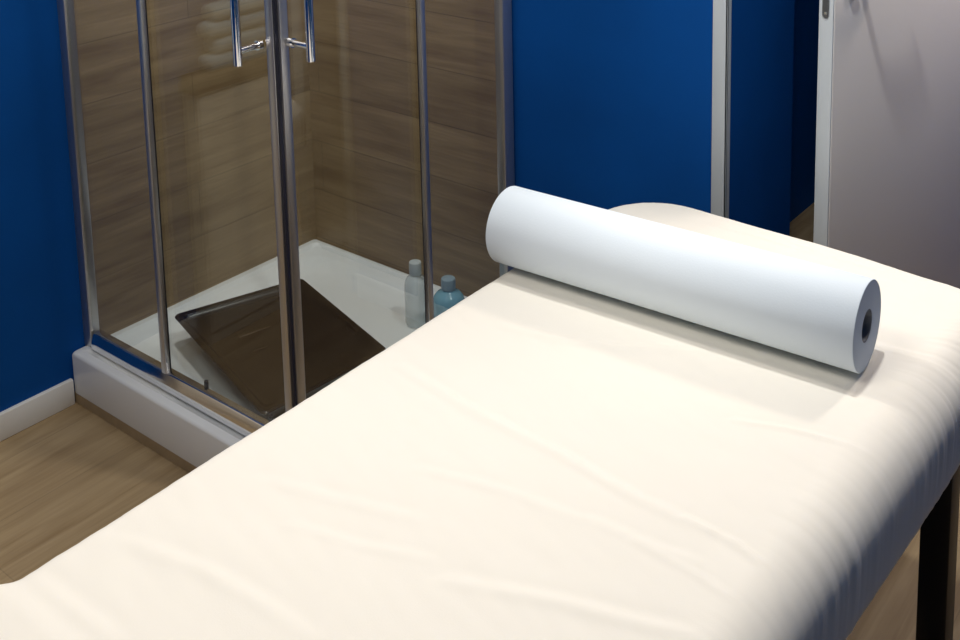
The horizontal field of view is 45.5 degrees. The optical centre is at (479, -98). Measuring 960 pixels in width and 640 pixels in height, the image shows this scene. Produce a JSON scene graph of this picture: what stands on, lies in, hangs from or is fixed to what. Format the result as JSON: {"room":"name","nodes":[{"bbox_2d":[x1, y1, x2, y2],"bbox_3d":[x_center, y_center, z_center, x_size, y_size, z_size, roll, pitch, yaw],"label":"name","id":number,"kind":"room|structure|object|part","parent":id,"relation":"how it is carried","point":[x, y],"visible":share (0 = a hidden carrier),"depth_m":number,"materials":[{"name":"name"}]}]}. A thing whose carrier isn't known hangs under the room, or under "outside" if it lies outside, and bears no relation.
{"room":"massage room","nodes":[
{"label":"massage room","id":0,"kind":"room"},
{"bbox_2d":[0,0,316,411],"bbox_3d":[-1.746,0.163,2.002,0.129,2.500,3.750,6,12,40],"label":"wall","id":1,"kind":"structure","parent":0,"point":[212,115],"depth_m":2.96,"materials":[{"name":"blue paint"}]},
{"bbox_2d":[0,378,74,441],"bbox_3d":[-1.957,1.427,1.820,0.014,0.068,2.869,6,12,40],"label":"baseboard","id":2,"kind":"structure","parent":1,"relation":"attached to","point":[59,397],"depth_m":2.82,"materials":[{"name":"white paint"}]},
{"bbox_2d":[409,259,421,276],"bbox_3d":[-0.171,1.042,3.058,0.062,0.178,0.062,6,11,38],"label":"cap","id":3,"kind":"object","parent":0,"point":[415,269],"visible":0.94,"depth_m":3.04,"materials":[{"name":"white plastic"}]},
{"bbox_2d":[0,203,959,639],"bbox_3d":[0.014,1.444,1.918,3.090,0.080,5.720,6,11,38],"label":"floor","id":4,"kind":"structure","parent":0,"point":[70,474],"depth_m":2.56,"materials":[{"name":"laminate"}]},
{"bbox_2d":[72,239,466,472],"bbox_3d":[-0.462,1.180,2.962,0.810,0.138,0.818,6,11,38],"label":"shower tray","id":5,"kind":"object","parent":4,"relation":"on","point":[386,302],"visible":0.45,"depth_m":2.96,"materials":[{"name":"white ceramic"}]},
{"bbox_2d":[175,279,385,420],"bbox_3d":[-0.492,1.127,2.862,0.360,0.087,0.546,-8,11,-35],"label":"mat","id":6,"kind":"object","parent":5,"relation":"on","point":[242,336],"visible":0.75,"depth_m":2.87,"materials":[{"name":"black"}]},
{"bbox_2d":[57,0,514,435],"bbox_3d":[-0.450,0.241,2.558,1.114,1.842,0.590,-2,9,-5],"label":"shower enclosure","id":7,"kind":"object","parent":5,"relation":"on","point":[244,421],"visible":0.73,"depth_m":2.65,"materials":[{"name":"grey metal"}]},
{"bbox_3d":[-0.678,1.140,2.668,0.765,0.042,0.028,6,11,38],"label":"rail","id":8,"kind":"part","parent":7,"relation":"part of","materials":[{"name":"silver metal"}]},
{"bbox_3d":[-0.473,0.186,2.296,0.021,0.282,0.069,6,11,38],"label":"door handle","id":9,"kind":"part","parent":7,"relation":"part of","materials":[{"name":"silver metal"}]},
{"bbox_3d":[-0.361,0.177,2.284,0.069,0.282,0.021,6,11,38],"label":"door handle","id":10,"kind":"part","parent":7,"relation":"part of","materials":[{"name":"silver metal"}]},
{"bbox_2d":[433,275,463,317],"bbox_3d":[-0.082,1.058,2.997,0.084,0.162,0.084,6,11,38],"label":"shampoo bottle","id":11,"kind":"object","parent":5,"relation":"on","point":[448,296],"visible":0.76,"depth_m":2.97,"materials":[{"name":"blue plastic"}]},
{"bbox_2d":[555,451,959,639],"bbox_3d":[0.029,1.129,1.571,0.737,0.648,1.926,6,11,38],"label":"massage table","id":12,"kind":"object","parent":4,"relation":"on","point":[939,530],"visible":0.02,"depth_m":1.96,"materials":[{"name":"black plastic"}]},
{"bbox_2d":[0,203,959,639],"bbox_3d":[0.026,0.867,1.525,0.811,0.174,1.982,6,11,38],"label":"fitted sheet","id":13,"kind":"object","parent":12,"relation":"on","point":[700,482],"visible":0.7,"depth_m":1.54,"materials":[{"name":"white fabric"}]},
{"bbox_2d":[486,186,880,373],"bbox_3d":[0.328,0.636,1.980,0.679,0.144,0.144,5,11,35],"label":"paper roll","id":14,"kind":"object","parent":13,"relation":"on","point":[824,314],"visible":1,"depth_m":1.89,"materials":[{"name":"white paper"}]},
{"bbox_3d":[0.791,1.089,1.970,0.050,0.572,0.050,6,11,38],"label":"leg","id":15,"kind":"part","parent":12,"relation":"part of","materials":[{"name":"black paint"}]},
{"bbox_2d":[309,0,750,296],"bbox_3d":[-0.005,-0.031,2.997,1.486,2.500,0.128,6,11,38],"label":"wall","id":16,"kind":"structure","parent":0,"point":[612,99],"depth_m":2.97,"materials":[{"name":"blue paint"}]},
{"bbox_2d":[711,0,731,218],"bbox_3d":[0.532,0.005,2.498,0.037,2.440,0.019,6,11,38],"label":"trim","id":17,"kind":"structure","parent":16,"relation":"attached to","point":[722,9],"depth_m":2.56,"materials":[{"name":"grey paint"}]},
{"bbox_2d":[747,0,794,235],"bbox_3d":[0.646,-0.001,2.715,0.116,2.500,0.245,6,11,38],"label":"wall","id":18,"kind":"structure","parent":0,"point":[771,21],"depth_m":2.76,"materials":[{"name":"blue paint"}]},
{"bbox_2d":[790,0,818,221],"bbox_3d":[0.791,-0.121,3.458,0.100,2.500,1.600,6,11,38],"label":"wall","id":19,"kind":"structure","parent":0,"point":[806,12],"depth_m":3.87,"materials":[{"name":"blue paint"}]},
{"bbox_3d":[1.832,0.000,2.542,1.018,2.500,0.120,6,11,38],"label":"wall","id":20,"kind":"structure","parent":0,"visible":0},
{"bbox_2d":[813,0,959,288],"bbox_3d":[1.072,0.229,2.612,0.806,2.042,0.100,-7,11,-35],"label":"door","id":21,"kind":"structure","parent":20,"relation":"in","point":[887,160],"depth_m":2.55,"materials":[{"name":"grey paint"}]},
{"bbox_3d":[0.724,0.135,2.387,0.002,0.220,0.017,-7,11,-35],"label":"lock plate","id":22,"kind":"part","parent":21,"relation":"part of","materials":[{"name":"silver metal"}]}
]}

